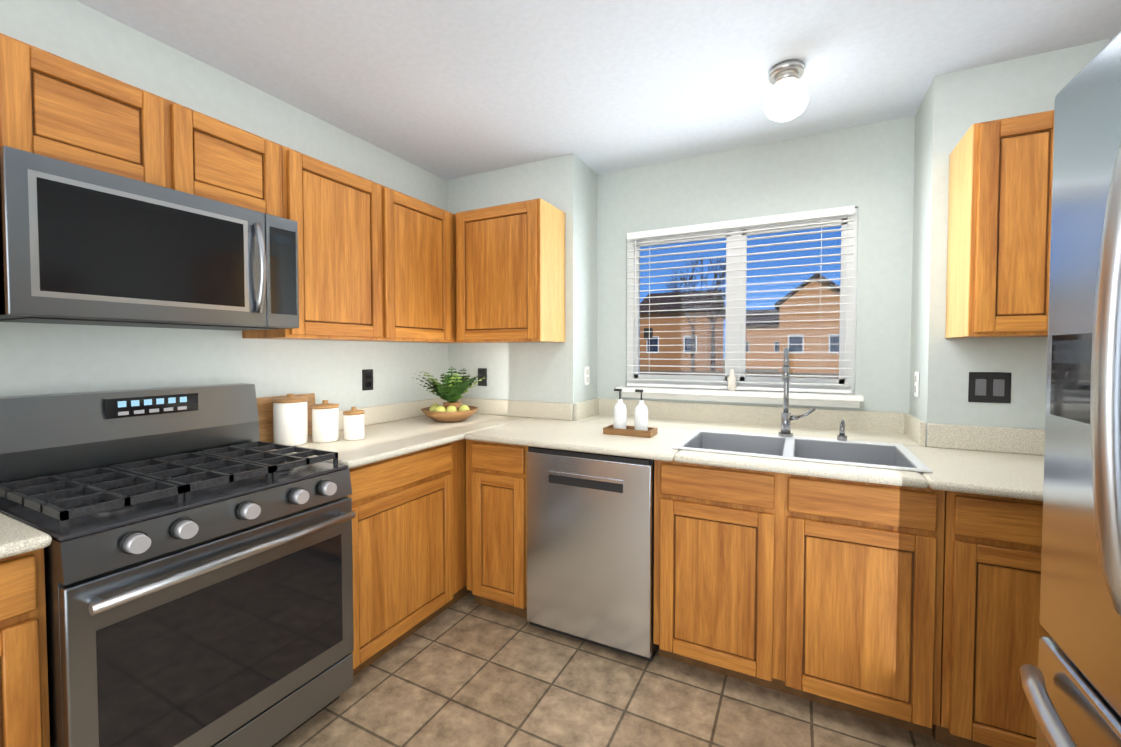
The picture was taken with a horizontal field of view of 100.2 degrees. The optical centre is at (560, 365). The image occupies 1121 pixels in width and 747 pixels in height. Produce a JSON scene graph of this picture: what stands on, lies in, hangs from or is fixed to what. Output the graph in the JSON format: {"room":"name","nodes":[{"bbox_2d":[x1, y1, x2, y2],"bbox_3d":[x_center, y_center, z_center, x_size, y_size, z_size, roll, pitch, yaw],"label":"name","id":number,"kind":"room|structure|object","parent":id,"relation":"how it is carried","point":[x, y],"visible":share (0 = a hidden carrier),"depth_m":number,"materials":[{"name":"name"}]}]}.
{"room":"kitchen","nodes":[
{"label":"kitchen","id":0,"kind":"room"},
{"bbox_2d":[0,0,447,409],"bbox_3d":[-1.912,0.049,1.121,0.140,2.478,5.756,1,2,27],"label":"wall","id":1,"kind":"structure","parent":0,"point":[40,358],"depth_m":1.87,"materials":[{"name":"paint"}]},
{"bbox_2d":[0,33,199,195],"bbox_3d":[-1.475,-0.706,1.445,0.316,0.310,0.449,1,2,27],"label":"upper cabinet","id":2,"kind":"object","parent":1,"relation":"attached to","point":[54,106],"depth_m":1.35,"materials":[{"name":"brown wood"}]},
{"bbox_2d":[0,146,298,330],"bbox_3d":[-1.344,-0.342,1.565,0.451,0.418,0.756,1,2,27],"label":"microwave","id":3,"kind":"object","parent":2,"relation":"attached to","point":[81,245],"visible":1,"depth_m":1.37,"materials":[{"name":"grey metal"}]},
{"bbox_2d":[200,113,291,219],"bbox_3d":[-1.332,-0.714,1.726,0.316,0.310,0.449,1,2,27],"label":"upper cabinet","id":4,"kind":"object","parent":1,"relation":"attached to","point":[239,167],"depth_m":1.72,"materials":[{"name":"brown wood"}]},
{"bbox_2d":[242,149,399,341],"bbox_3d":[-1.102,-0.501,2.181,0.316,0.762,0.556,1,2,27],"label":"upper cabinet","id":5,"kind":"object","parent":1,"relation":"attached to","point":[376,262],"depth_m":2.10,"materials":[{"name":"brown wood"}]},
{"bbox_2d":[362,369,372,390],"bbox_3d":[-1.070,0.082,2.604,0.008,0.116,0.072,1,2,27],"label":"outlet","id":6,"kind":"object","parent":1,"relation":"attached to","point":[367,379],"visible":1,"depth_m":2.60,"materials":[{"name":"black plastic"}]},
{"bbox_2d":[400,192,455,342],"bbox_3d":[-0.910,-0.511,2.557,0.316,0.762,0.556,1,2,27],"label":"upper cabinet","id":7,"kind":"object","parent":1,"relation":"attached to","point":[427,271],"depth_m":2.56,"materials":[{"name":"brown wood"}]},
{"bbox_2d":[452,213,467,342],"bbox_3d":[-0.717,-0.522,2.933,0.316,0.762,0.399,1,2,27],"label":"upper cabinet","id":8,"kind":"object","parent":1,"relation":"attached to","point":[453,215],"depth_m":2.79,"materials":[{"name":"brown wood"}]},
{"bbox_2d":[76,0,1120,179],"bbox_3d":[-0.354,-1.217,0.288,3.640,0.100,5.756,1,2,27],"label":"ceiling","id":9,"kind":"structure","parent":0,"point":[449,89],"depth_m":1.86,"materials":[{"name":"paint"}]},
{"bbox_2d":[764,59,808,121],"bbox_3d":[0.924,-1.112,1.920,0.166,0.199,0.166,1,2,27],"label":"globe ceiling light","id":10,"kind":"object","parent":9,"relation":"hanging from","point":[787,98],"visible":1,"depth_m":1.87,"materials":[{"name":"white glass"}]},
{"bbox_2d":[274,591,950,746],"bbox_3d":[-0.354,1.360,0.360,3.640,0.100,5.756,1,2,27],"label":"floor","id":11,"kind":"structure","parent":0,"point":[466,670],"depth_m":1.76,"materials":[{"name":"tile"}]},
{"bbox_2d":[0,548,49,746],"bbox_3d":[-1.562,0.851,0.985,0.622,0.884,0.523,1,2,27],"label":"base cabinet","id":12,"kind":"object","parent":11,"relation":"on","point":[24,709],"visible":0.98,"depth_m":1.02,"materials":[{"name":"brown wood"}]},
{"bbox_2d":[0,513,51,558],"bbox_3d":[-1.759,0.355,0.541,0.662,0.130,1.468,1,2,27],"label":"countertop","id":13,"kind":"structure","parent":12,"relation":"on","point":[17,537],"depth_m":1.03,"materials":[{"name":"stone"}]},
{"bbox_2d":[0,383,355,746],"bbox_3d":[-1.211,0.684,1.526,0.731,1.185,0.754,1,2,27],"label":"gas range","id":14,"kind":"object","parent":11,"relation":"on","point":[198,560],"visible":1,"depth_m":1.36,"materials":[{"name":"black metal"}]},
{"bbox_2d":[348,441,455,675],"bbox_3d":[-0.950,0.817,2.179,0.622,0.884,0.625,1,2,27],"label":"base cabinet","id":15,"kind":"object","parent":11,"relation":"on","point":[409,549],"depth_m":2.02,"materials":[{"name":"brown wood"}]},
{"bbox_2d":[456,439,469,601],"bbox_3d":[-0.662,0.801,2.743,0.622,0.884,0.752,1,2,27],"label":"base cabinet","id":16,"kind":"object","parent":11,"relation":"on","point":[461,550],"depth_m":2.40,"materials":[{"name":"brown wood"}]},
{"bbox_2d":[265,404,463,468],"bbox_3d":[-0.923,0.309,2.161,0.674,0.130,0.644,1,2,27],"label":"countertop","id":17,"kind":"structure","parent":16,"relation":"on","point":[390,431],"depth_m":2.24,"materials":[{"name":"stone"}]},
{"bbox_2d":[256,393,315,441],"bbox_3d":[-1.258,0.239,2.142,0.049,0.200,0.300,1,2,27],"label":"cutting board","id":18,"kind":"object","parent":17,"relation":"on","point":[265,409],"visible":0.21,"depth_m":2.07,"materials":[{"name":"brown wood"}]},
{"bbox_2d":[272,394,307,445],"bbox_3d":[-1.187,0.235,2.061,0.135,0.221,0.135,1,2,27],"label":"canister","id":19,"kind":"object","parent":17,"relation":"on","point":[290,419],"visible":0.92,"depth_m":2.01,"materials":[{"name":"beige ceramic"}]},
{"bbox_2d":[311,400,338,442],"bbox_3d":[-1.068,0.251,2.130,0.112,0.186,0.112,1,2,27],"label":"canister","id":20,"kind":"object","parent":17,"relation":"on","point":[325,421],"visible":0.98,"depth_m":2.08,"materials":[{"name":"beige ceramic"}]},
{"bbox_2d":[343,406,363,440],"bbox_3d":[-0.960,0.267,2.176,0.092,0.151,0.092,1,2,27],"label":"canister","id":21,"kind":"object","parent":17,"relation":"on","point":[353,423],"visible":0.98,"depth_m":2.14,"materials":[{"name":"beige ceramic"}]},
{"bbox_2d":[394,348,1044,500],"bbox_3d":[0.654,0.218,2.300,3.354,0.605,1.043,1,2,27],"label":"countertop","id":22,"kind":"structure","parent":16,"relation":"on","point":[888,448],"depth_m":2.12,"materials":[{"name":"stone"}]},
{"bbox_2d":[412,367,484,421],"bbox_3d":[-0.630,0.165,2.747,0.399,0.323,0.410,1,2,27],"label":"bowl","id":23,"kind":"object","parent":22,"relation":"on","point":[452,409],"visible":1,"depth_m":2.67,"materials":[{"name":"brown wood"}]},
{"bbox_2d":[603,389,657,437],"bbox_3d":[0.345,0.229,2.310,0.240,0.220,0.120,1,2,27],"label":"soap tray","id":24,"kind":"object","parent":22,"relation":"on","point":[620,426],"visible":1,"depth_m":2.28,"materials":[{"name":"brown wood"}]},
{"bbox_2d":[613,389,626,431],"bbox_3d":[0.296,0.222,2.335,0.066,0.207,0.066,1,2,27],"label":"soap bottle","id":25,"kind":"object","parent":24,"relation":"on","point":[619,411],"depth_m":2.31,"materials":[{"name":"white"}]},
{"bbox_2d":[634,389,648,433],"bbox_3d":[0.394,0.223,2.285,0.066,0.207,0.066,1,2,27],"label":"soap bottle","id":26,"kind":"object","parent":24,"relation":"on","point":[641,411],"depth_m":2.26,"materials":[{"name":"white"}]},
{"bbox_2d":[778,348,847,440],"bbox_3d":[1.148,0.128,2.134,0.281,0.417,0.138,1,2,27],"label":"faucet","id":27,"kind":"object","parent":22,"relation":"on","point":[785,434],"depth_m":2.18,"materials":[{"name":"silver metal"}]},
{"bbox_2d":[466,440,528,617],"bbox_3d":[-0.184,0.806,2.572,0.370,0.883,0.622,1,2,27],"label":"base cabinet","id":28,"kind":"object","parent":11,"relation":"on","point":[496,512],"visible":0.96,"depth_m":2.29,"materials":[{"name":"brown wood"}]},
{"bbox_2d":[526,446,658,661],"bbox_3d":[0.241,0.807,2.329,0.596,0.855,0.613,1,2,27],"label":"dishwasher","id":29,"kind":"object","parent":11,"relation":"on","point":[590,547],"visible":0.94,"depth_m":2.04,"materials":[{"name":"silver metal"}]},
{"bbox_2d":[653,453,944,736],"bbox_3d":[0.945,0.822,1.994,0.952,0.883,0.622,1,2,27],"label":"base cabinet","id":30,"kind":"object","parent":11,"relation":"on","point":[826,591],"visible":1,"depth_m":1.68,"materials":[{"name":"brown wood"}]},
{"bbox_2d":[932,491,1049,746],"bbox_3d":[1.725,0.834,1.595,0.791,0.883,0.622,1,2,27],"label":"base cabinet","id":31,"kind":"object","parent":11,"relation":"on","point":[993,631],"visible":0.52,"depth_m":1.45,"materials":[{"name":"brown wood"}]},
{"bbox_2d":[1020,31,1120,746],"bbox_3d":[1.045,0.403,0.375,0.847,1.812,0.824,1,2,27],"label":"refrigerator","id":32,"kind":"object","parent":11,"relation":"on","point":[1071,684],"visible":1,"depth_m":0.76,"materials":[{"name":"grey metal"}]},
{"bbox_2d":[447,38,1112,446],"bbox_3d":[0.842,0.006,2.660,3.360,2.478,0.505,1,2,27],"label":"wall","id":33,"kind":"structure","parent":0,"point":[889,178],"depth_m":2.42,"materials":[{"name":"paint"}]},
{"bbox_2d":[478,368,486,385],"bbox_3d":[-0.513,0.078,3.067,0.072,0.116,0.008,1,2,27],"label":"electrical outlet","id":34,"kind":"object","parent":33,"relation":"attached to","point":[482,372],"visible":0.88,"depth_m":3.06,"materials":[{"name":"black plastic"}]},
{"bbox_2d":[456,198,564,342],"bbox_3d":[-0.300,-0.517,2.765,0.575,0.762,0.317,1,2,27],"label":"upper cabinet","id":35,"kind":"object","parent":33,"relation":"attached to","point":[510,272],"visible":1,"depth_m":2.62,"materials":[{"name":"brown wood"}]},
{"bbox_2d":[584,366,588,384],"bbox_3d":[0.166,0.067,2.938,0.008,0.116,0.072,1,2,27],"label":"light switch","id":36,"kind":"object","parent":33,"relation":"attached to","point":[586,375],"visible":1,"depth_m":2.92,"materials":[{"name":"white plastic"}]},
{"bbox_2d":[616,208,863,407],"bbox_3d":[0.973,-0.306,2.705,1.311,1.038,0.190,1,2,27],"label":"window","id":37,"kind":"structure","parent":33,"relation":"in","point":[847,343],"depth_m":2.71,"materials":[{"name":"white plastic"}]},
{"bbox_2d":[728,369,735,390],"bbox_3d":[0.965,0.082,2.640,0.042,0.125,0.041,1,2,27],"label":"bottle","id":38,"kind":"object","parent":37,"relation":"attached to","point":[731,382],"visible":1,"depth_m":2.63,"materials":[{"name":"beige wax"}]},
{"bbox_2d":[626,205,854,392],"bbox_3d":[0.961,-0.340,2.679,1.211,0.957,0.058,1,2,27],"label":"window blinds","id":39,"kind":"object","parent":37,"relation":"attached to","point":[774,219],"visible":0.98,"depth_m":2.63,"materials":[{"name":"white plastic"}]},
{"bbox_2d":[914,371,918,396],"bbox_3d":[1.654,0.088,2.177,0.008,0.116,0.072,1,2,27],"label":"light switch","id":40,"kind":"object","parent":33,"relation":"attached to","point":[916,384],"visible":1,"depth_m":2.16,"materials":[{"name":"white plastic"}]},
{"bbox_2d":[968,372,1010,402],"bbox_3d":[1.748,0.091,1.909,0.132,0.124,0.008,1,2,27],"label":"light switch","id":41,"kind":"object","parent":33,"relation":"attached to","point":[990,387],"visible":1,"depth_m":1.91,"materials":[{"name":"black plastic"}]},
{"bbox_2d":[945,110,1053,337],"bbox_3d":[1.847,-0.486,1.667,0.673,0.762,0.317,1,2,27],"label":"upper cabinet","id":42,"kind":"object","parent":33,"relation":"attached to","point":[999,222],"visible":0.6,"depth_m":1.65,"materials":[{"name":"brown wood"}]},
{"label":"outside","id":43,"kind":"structure","parent":0,"visible":0},
{"bbox_2d":[723,360,778,371],"bbox_3d":[39.685,0.363,71.310,170.000,0.100,156.324,1,2,27],"label":"ground","id":44,"kind":"structure","parent":43,"point":[764,370],"depth_m":58.68,"materials":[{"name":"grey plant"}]},
{"bbox_2d":[640,290,725,370],"bbox_3d":[12.618,-3.287,48.162,7.300,8.500,10.800,1,2,27],"label":"house","id":45,"kind":"structure","parent":44,"relation":"on","point":[680,341],"depth_m":44.00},
{"bbox_2d":[665,255,725,370],"bbox_3d":[15.296,-2.587,28.664,20.338,8.199,10.723,1,2,27],"label":"trees","id":46,"kind":"object","parent":44,"relation":"on","point":[683,306],"depth_m":28.73,"materials":[{"name":"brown plant"}]},
{"bbox_2d":[640,370,838,378],"bbox_3d":[11.531,1.086,16.296,90.000,1.550,0.080,1,2,27],"label":"fence","id":47,"kind":"object","parent":44,"relation":"on","point":[775,373],"depth_m":18.38,"materials":[{"name":"brown wood"}]},
{"bbox_2d":[746,305,775,368],"bbox_3d":[29.804,-3.862,68.565,8.800,8.500,10.800,1,2,27],"label":"house","id":48,"kind":"structure","parent":44,"relation":"on","point":[763,336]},
{"bbox_2d":[772,273,839,372],"bbox_3d":[25.903,-3.359,43.606,10.400,8.900,12.600,1,2,27],"label":"house","id":49,"kind":"structure","parent":44,"relation":"on","point":[829,333],"depth_m":39.40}
]}

